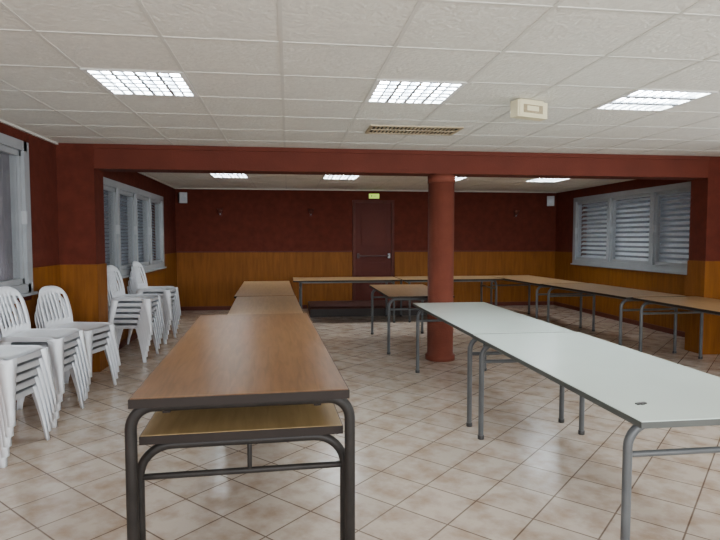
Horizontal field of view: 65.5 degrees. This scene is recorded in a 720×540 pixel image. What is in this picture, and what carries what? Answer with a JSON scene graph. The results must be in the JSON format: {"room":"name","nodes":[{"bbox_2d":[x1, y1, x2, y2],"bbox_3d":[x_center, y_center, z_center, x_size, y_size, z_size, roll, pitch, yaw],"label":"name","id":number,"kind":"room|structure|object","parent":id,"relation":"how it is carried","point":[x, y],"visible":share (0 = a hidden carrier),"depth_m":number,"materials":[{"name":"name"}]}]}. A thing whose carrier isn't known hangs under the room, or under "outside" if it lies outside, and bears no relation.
{"room":"community hall","nodes":[
{"label":"community hall","id":0,"kind":"room"},
{"bbox_2d":[0,122,58,301],"bbox_3d":[-2.770,0.144,1.369,0.250,2.480,9.400,0,3,-7],"label":"wall","id":1,"kind":"structure","parent":0,"point":[42,153],"depth_m":5.63,"materials":[{"name":"red paint"}]},
{"bbox_2d":[0,133,37,298],"bbox_3d":[-3.053,-0.412,4.053,0.242,1.430,2.570,0,3,-7],"label":"window","id":2,"kind":"structure","parent":1,"relation":"in","point":[16,265],"depth_m":5.20,"materials":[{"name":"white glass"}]},
{"bbox_2d":[0,294,60,334],"bbox_3d":[-2.638,0.942,1.423,0.015,0.880,9.385,0,3,-7],"label":"trim","id":3,"kind":"structure","parent":1,"relation":"attached to","point":[31,304],"depth_m":5.35,"materials":[{"name":"orange wood"}]},
{"bbox_2d":[32,265,60,298],"bbox_3d":[-3.192,0.112,5.708,0.015,0.300,0.665,0,3,-7],"label":"trim","id":4,"kind":"structure","parent":1,"relation":"attached to","point":[43,276],"depth_m":5.66,"materials":[{"name":"orange wood"}]},
{"bbox_2d":[56,143,104,264],"bbox_3d":[-3.198,-0.126,6.197,0.630,2.480,0.300,0,3,-7],"label":"wall","id":5,"kind":"structure","parent":0,"point":[80,191],"depth_m":6.04,"materials":[{"name":"red paint"}]},
{"bbox_2d":[60,263,108,371],"bbox_3d":[-3.066,0.522,6.242,0.395,1.180,0.315,0,3,-7],"label":"trim","id":6,"kind":"structure","parent":5,"relation":"attached to","point":[85,286],"depth_m":6.08,"materials":[{"name":"orange wood"}]},
{"bbox_2d":[103,172,175,259],"bbox_3d":[-3.525,-0.273,8.822,0.250,2.480,5.000,0,3,-7],"label":"wall","id":7,"kind":"structure","parent":0,"point":[134,179],"depth_m":10.06,"materials":[{"name":"red paint"}]},
{"bbox_2d":[119,332,137,348],"bbox_3d":[-3.377,0.925,8.893,0.015,0.080,4.970,0,3,-7],"label":"baseboard","id":8,"kind":"structure","parent":7,"relation":"attached to","point":[134,336],"depth_m":7.72,"materials":[{"name":"brown wood"}]},
{"bbox_2d":[103,177,166,279],"bbox_3d":[-3.383,-0.575,8.319,0.212,1.280,3.620,0,3,-7],"label":"window","id":9,"kind":"structure","parent":7,"relation":"in","point":[115,189],"depth_m":8.27,"materials":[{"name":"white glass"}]},
{"bbox_2d":[116,266,176,341],"bbox_3d":[-3.393,0.505,8.883,0.015,0.920,5.000,0,3,-7],"label":"trim","id":10,"kind":"structure","parent":7,"relation":"attached to","point":[166,276],"depth_m":9.71,"materials":[{"name":"orange wood"}]},
{"bbox_2d":[164,253,176,267],"bbox_3d":[-3.636,-0.190,10.741,0.015,0.260,1.180,0,3,-7],"label":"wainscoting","id":11,"kind":"structure","parent":7,"relation":"attached to","point":[170,258],"depth_m":10.71,"materials":[{"name":"orange wood"}]},
{"bbox_2d":[0,305,719,539],"bbox_3d":[1.129,1.255,4.607,8.890,0.100,15.100,0,3,-7],"label":"floor","id":12,"kind":"structure","parent":0,"point":[421,473],"depth_m":3.61,"materials":[{"name":"beige tile"}]},
{"bbox_2d":[0,345,57,467],"bbox_3d":[-2.523,0.712,3.804,0.645,1.075,0.520,0,3,1],"label":"plastic chairs","id":13,"kind":"object","parent":12,"relation":"on","point":[25,370],"visible":1,"depth_m":3.82,"materials":[{"name":"white plastic"}]},
{"bbox_2d":[0,286,90,427],"bbox_3d":[-2.629,0.670,4.546,0.645,1.075,0.520,0,3,-3],"label":"plastic chairs","id":14,"kind":"object","parent":12,"relation":"on","point":[67,347],"visible":0.66,"depth_m":4.56,"materials":[{"name":"white plastic"}]},
{"bbox_2d":[34,286,120,398],"bbox_3d":[-2.731,0.658,5.359,0.629,1.009,0.520,0,3,7],"label":"plastic chairs","id":15,"kind":"object","parent":12,"relation":"on","point":[49,313],"visible":0.64,"depth_m":5.40,"materials":[{"name":"white plastic"}]},
{"bbox_2d":[107,265,164,362],"bbox_3d":[-2.791,0.510,6.818,0.661,1.141,0.520,0,3,-3],"label":"plastic chairs","id":16,"kind":"object","parent":12,"relation":"on","point":[143,313],"visible":0.86,"depth_m":6.63,"materials":[{"name":"white plastic"}]},
{"bbox_2d":[127,261,180,343],"bbox_3d":[-2.950,0.445,7.975,0.661,1.141,0.520,0,3,-3],"label":"plastic chairs","id":17,"kind":"object","parent":12,"relation":"on","point":[170,300],"visible":0.62,"depth_m":7.83,"materials":[{"name":"white plastic"}]},
{"bbox_2d":[124,313,354,539],"bbox_3d":[-0.648,0.845,3.337,0.926,0.860,2.330,-1,3,-9],"label":"wooden tables","id":18,"kind":"object","parent":12,"relation":"on","point":[249,379],"visible":1,"depth_m":2.37,"materials":[{"name":"brown wood"}]},
{"bbox_2d":[234,281,294,297],"bbox_3d":[-1.375,0.628,8.209,0.750,0.750,2.440,0,3,-9],"label":"wooden table","id":19,"kind":"object","parent":12,"relation":"on","point":[248,288],"visible":0.38,"depth_m":7.84,"materials":[{"name":"brown wood"}]},
{"bbox_2d":[227,296,302,314],"bbox_3d":[-0.970,0.763,5.797,0.720,0.750,2.380,-1,3,-9],"label":"wooden table","id":20,"kind":"object","parent":12,"relation":"on","point":[241,305],"visible":0.36,"depth_m":5.96,"materials":[{"name":"brown wood"}]},
{"bbox_2d":[293,277,401,322],"bbox_3d":[-0.255,0.526,10.024,1.870,0.750,0.820,0,3,-7],"label":"wooden table","id":21,"kind":"object","parent":12,"relation":"on","point":[300,280],"visible":0.77,"depth_m":9.76,"materials":[{"name":"brown wood"}]},
{"bbox_2d":[308,300,426,316],"bbox_3d":[0.244,0.753,11.216,2.540,0.165,1.270,0,3,-7],"label":"platform","id":22,"kind":"object","parent":12,"relation":"on","point":[354,307],"visible":0.6,"depth_m":10.65,"materials":[{"name":"carpet"}]},
{"bbox_2d":[369,284,453,354],"bbox_3d":[0.662,0.648,7.847,0.840,0.750,1.750,0,3,-7],"label":"wooden table","id":23,"kind":"object","parent":12,"relation":"on","point":[401,292],"visible":0.77,"depth_m":7.52,"materials":[{"name":"brown wood"}]},
{"bbox_2d":[425,174,454,361],"bbox_3d":[0.972,-0.024,6.747,0.356,2.215,0.356,0,3,-7],"label":"round column","id":24,"kind":"structure","parent":12,"relation":"on","point":[440,186],"depth_m":6.62,"materials":[{"name":"red paint"}]},
{"bbox_2d":[395,276,503,321],"bbox_3d":[1.600,0.513,10.261,1.830,0.750,0.820,0,3,-7],"label":"wooden table","id":25,"kind":"object","parent":12,"relation":"on","point":[408,279],"visible":0.67,"depth_m":10.00,"materials":[{"name":"brown wood"}]},
{"bbox_2d":[413,302,573,426],"bbox_3d":[1.117,0.792,5.267,0.820,0.750,2.020,0,3,-7],"label":"table","id":26,"kind":"object","parent":12,"relation":"on","point":[470,318],"visible":0.8,"depth_m":4.75,"materials":[{"name":"laminate"}]},
{"bbox_2d":[490,275,582,328],"bbox_3d":[3.051,0.533,9.896,0.840,0.750,2.000,-1,3,-11],"label":"wooden table","id":27,"kind":"object","parent":12,"relation":"on","point":[527,280],"visible":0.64,"depth_m":9.52,"materials":[{"name":"brown wood"}]},
{"bbox_2d":[472,332,719,539],"bbox_3d":[1.381,0.905,3.247,0.840,0.750,2.020,0,3,-7],"label":"table","id":28,"kind":"object","parent":12,"relation":"on","point":[613,377],"visible":1,"depth_m":2.84,"materials":[{"name":"laminate"}]},
{"bbox_2d":[635,402,646,404],"bbox_3d":[1.208,0.573,2.409,0.050,0.006,0.028,-1,3,-19],"label":"clip","id":29,"kind":"object","parent":28,"relation":"on","point":[636,403],"visible":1,"depth_m":2.40,"materials":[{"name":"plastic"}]},
{"bbox_2d":[543,283,685,353],"bbox_3d":[3.468,0.645,7.906,0.840,0.750,2.000,-1,3,-11],"label":"wooden table","id":30,"kind":"object","parent":12,"relation":"on","point":[627,294],"visible":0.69,"depth_m":7.54,"materials":[{"name":"brown wood"}]},
{"bbox_2d":[633,296,719,358],"bbox_3d":[3.878,0.760,5.838,0.860,0.750,2.080,0,3,-8],"label":"wooden table","id":31,"kind":"object","parent":12,"relation":"on","point":[701,305],"visible":0.83,"depth_m":6.55,"materials":[{"name":"brown wood"}]},
{"bbox_2d":[0,0,719,191],"bbox_3d":[1.129,-1.331,4.463,8.890,0.120,15.100,0,3,-7],"label":"ceiling","id":32,"kind":"structure","parent":0,"point":[441,25],"depth_m":3.40,"materials":[{"name":"tile"}]},
{"bbox_2d":[80,69,197,96],"bbox_3d":[-1.418,-1.260,3.686,0.600,0.076,0.600,0,3,-7],"label":"light","id":33,"kind":"object","parent":32,"relation":"in","point":[116,82],"depth_m":3.71,"materials":[{"name":"white plastic"}]},
{"bbox_2d":[208,173,249,177],"bbox_3d":[-2.104,-1.559,9.034,0.600,0.076,0.600,0,3,-7],"label":"light","id":34,"kind":"object","parent":32,"relation":"in","point":[215,175],"depth_m":9.05,"materials":[{"name":"white plastic"}]},
{"bbox_2d":[322,175,360,178],"bbox_3d":[-0.319,-1.571,9.262,0.600,0.076,0.600,0,3,-7],"label":"light","id":35,"kind":"object","parent":32,"relation":"in","point":[324,176],"depth_m":9.30,"materials":[{"name":"white plastic"}]},
{"bbox_2d":[0,0,719,192],"bbox_3d":[1.129,-1.261,4.462,8.290,0.020,14.710,0,3,-7],"label":"grid","id":36,"kind":"object","parent":32,"relation":"attached to","point":[279,2],"visible":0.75,"depth_m":3.75,"materials":[{"name":"white metal"}]},
{"bbox_2d":[93,144,709,179],"bbox_3d":[0.711,-1.259,6.627,7.250,0.264,0.315,0,3,-7],"label":"ceiling beam","id":37,"kind":"structure","parent":32,"relation":"attached to","point":[107,157],"depth_m":6.45,"materials":[{"name":"red paint"}]},
{"bbox_2d":[365,124,463,135],"bbox_3d":[0.499,-1.309,5.252,0.860,0.012,0.380,0,3,-7],"label":"ceiling vent","id":38,"kind":"object","parent":32,"relation":"in","point":[373,129],"depth_m":5.23,"materials":[{"name":"beige metal"}]},
{"bbox_2d":[365,79,466,104],"bbox_3d":[0.367,-1.272,3.914,0.600,0.076,0.600,0,3,-7],"label":"light","id":39,"kind":"object","parent":32,"relation":"in","point":[383,91],"depth_m":3.95,"materials":[{"name":"white plastic"}]},
{"bbox_2d":[427,177,467,180],"bbox_3d":[1.467,-1.584,9.490,0.600,0.076,0.600,0,3,-7],"label":"light","id":40,"kind":"object","parent":32,"relation":"in","point":[456,178],"depth_m":9.50,"materials":[{"name":"white plastic"}]},
{"bbox_2d":[510,98,546,120],"bbox_3d":[1.250,-1.183,4.128,0.280,0.130,0.090,-2,4,-25],"label":"emergency light","id":41,"kind":"object","parent":32,"relation":"attached to","point":[527,109],"visible":1,"depth_m":4.09,"materials":[{"name":"beige plastic"}]},
{"bbox_2d":[524,178,569,181],"bbox_3d":[3.252,-1.597,9.719,0.600,0.076,0.600,0,3,-7],"label":"light","id":42,"kind":"object","parent":32,"relation":"in","point":[537,179],"depth_m":9.77,"materials":[{"name":"white plastic"}]},
{"bbox_2d":[591,89,717,111],"bbox_3d":[2.153,-1.285,4.142,0.600,0.076,0.600,0,3,-7],"label":"light","id":43,"kind":"object","parent":32,"relation":"in","point":[639,99],"depth_m":4.17,"materials":[{"name":"white plastic"}]},
{"bbox_2d":[175,189,555,299],"bbox_3d":[0.181,-0.446,11.923,8.790,2.480,0.220,0,3,-7],"label":"wall","id":44,"kind":"structure","parent":0,"point":[250,220],"depth_m":11.69,"materials":[{"name":"red paint"}]},
{"bbox_2d":[178,192,186,202],"bbox_3d":[-3.544,-1.435,11.159,0.150,0.210,0.194,-2,4,-32],"label":"wall speaker","id":45,"kind":"object","parent":44,"relation":"attached to","point":[182,196],"visible":1,"depth_m":11.08,"materials":[{"name":"white plastic"}]},
{"bbox_2d":[217,208,222,215],"bbox_3d":[-2.827,-1.169,11.315,0.120,0.150,0.140,0,3,-7],"label":"wall sconce","id":46,"kind":"object","parent":44,"relation":"attached to","point":[218,209],"visible":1,"depth_m":11.27,"materials":[{"name":"metal"}]},
{"bbox_2d":[176,250,554,252],"bbox_3d":[0.296,-0.393,11.815,8.060,0.025,0.030,0,3,-7],"label":"trim","id":47,"kind":"structure","parent":44,"relation":"attached to","point":[476,250],"depth_m":11.72,"materials":[{"name":"brown wood"}]},
{"bbox_2d":[177,251,554,308],"bbox_3d":[0.295,0.208,11.856,8.060,1.180,0.015,0,3,-7],"label":"wood paneling","id":48,"kind":"structure","parent":44,"relation":"attached to","point":[212,278],"depth_m":11.71,"materials":[{"name":"orange wood"}]},
{"bbox_2d":[180,301,553,310],"bbox_3d":[0.297,0.758,11.872,8.030,0.080,0.015,0,3,-7],"label":"baseboard","id":49,"kind":"structure","parent":44,"relation":"attached to","point":[532,302],"depth_m":11.68,"materials":[{"name":"brown wood"}]},
{"bbox_2d":[352,200,393,299],"bbox_3d":[0.284,-0.416,11.825,0.880,2.099,0.164,0,3,-7],"label":"door","id":50,"kind":"structure","parent":44,"relation":"in","point":[372,220],"depth_m":11.82,"materials":[{"name":"red paint"}]},
{"bbox_2d":[369,194,378,198],"bbox_3d":[0.292,-1.548,11.737,0.220,0.100,0.055,0,3,-7],"label":"exit sign","id":51,"kind":"object","parent":44,"relation":"attached to","point":[371,196],"visible":1,"depth_m":11.71,"materials":[{"name":"green plastic"}]},
{"bbox_2d":[514,210,519,217],"bbox_3d":[3.382,-1.213,12.110,0.120,0.150,0.140,0,3,-7],"label":"wall sconce","id":52,"kind":"object","parent":44,"relation":"attached to","point":[516,212],"visible":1,"depth_m":12.07,"materials":[{"name":"metal"}]},
{"bbox_2d":[547,196,553,205],"bbox_3d":[4.132,-1.490,12.141,0.150,0.210,0.194,1,3,18],"label":"wall speaker","id":53,"kind":"object","parent":44,"relation":"attached to","point":[550,199],"visible":1,"depth_m":12.05,"materials":[{"name":"white plastic"}]},
{"bbox_2d":[555,179,690,274],"bbox_3d":[5.364,-0.064,5.077,0.250,2.480,14.700,0,3,-7],"label":"wall","id":54,"kind":"structure","parent":0,"point":[564,200],"depth_m":11.54,"materials":[{"name":"red paint"}]},
{"bbox_2d":[555,251,572,264],"bbox_3d":[4.616,-0.141,9.874,0.015,0.260,5.000,0,3,-7],"label":"trim","id":55,"kind":"structure","parent":54,"relation":"attached to","point":[560,257],"depth_m":11.95,"materials":[{"name":"orange wood"}]},
{"bbox_2d":[554,301,684,336],"bbox_3d":[4.603,0.868,9.914,0.015,0.080,4.970,0,3,-7],"label":"baseboard","id":56,"kind":"structure","parent":54,"relation":"attached to","point":[605,315],"depth_m":9.77,"materials":[{"name":"brown wood"}]},
{"bbox_2d":[554,263,686,331],"bbox_3d":[4.616,0.448,9.907,0.015,0.920,5.000,0,3,-7],"label":"wood paneling","id":57,"kind":"structure","parent":54,"relation":"attached to","point":[641,280],"depth_m":9.73,"materials":[{"name":"orange wood"}]},
{"bbox_2d":[570,182,690,274],"bbox_3d":[4.695,-0.690,9.652,0.212,1.360,3.820,0,3,-7],"label":"window","id":58,"kind":"structure","parent":54,"relation":"in","point":[653,263],"depth_m":9.62,"materials":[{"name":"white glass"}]},
{"bbox_2d":[688,156,719,260],"bbox_3d":[4.683,-0.182,7.204,0.760,2.480,0.300,0,3,-7],"label":"wall pier","id":59,"kind":"object","parent":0,"point":[704,231],"visible":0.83,"depth_m":7.02,"materials":[{"name":"red paint"}]},
{"bbox_2d":[685,260,719,354],"bbox_3d":[4.627,0.467,7.226,0.675,1.180,0.315,0,3,-7],"label":"wood paneling","id":60,"kind":"structure","parent":59,"relation":"attached to","point":[703,277],"depth_m":7.07,"materials":[{"name":"orange wood"}]}
]}

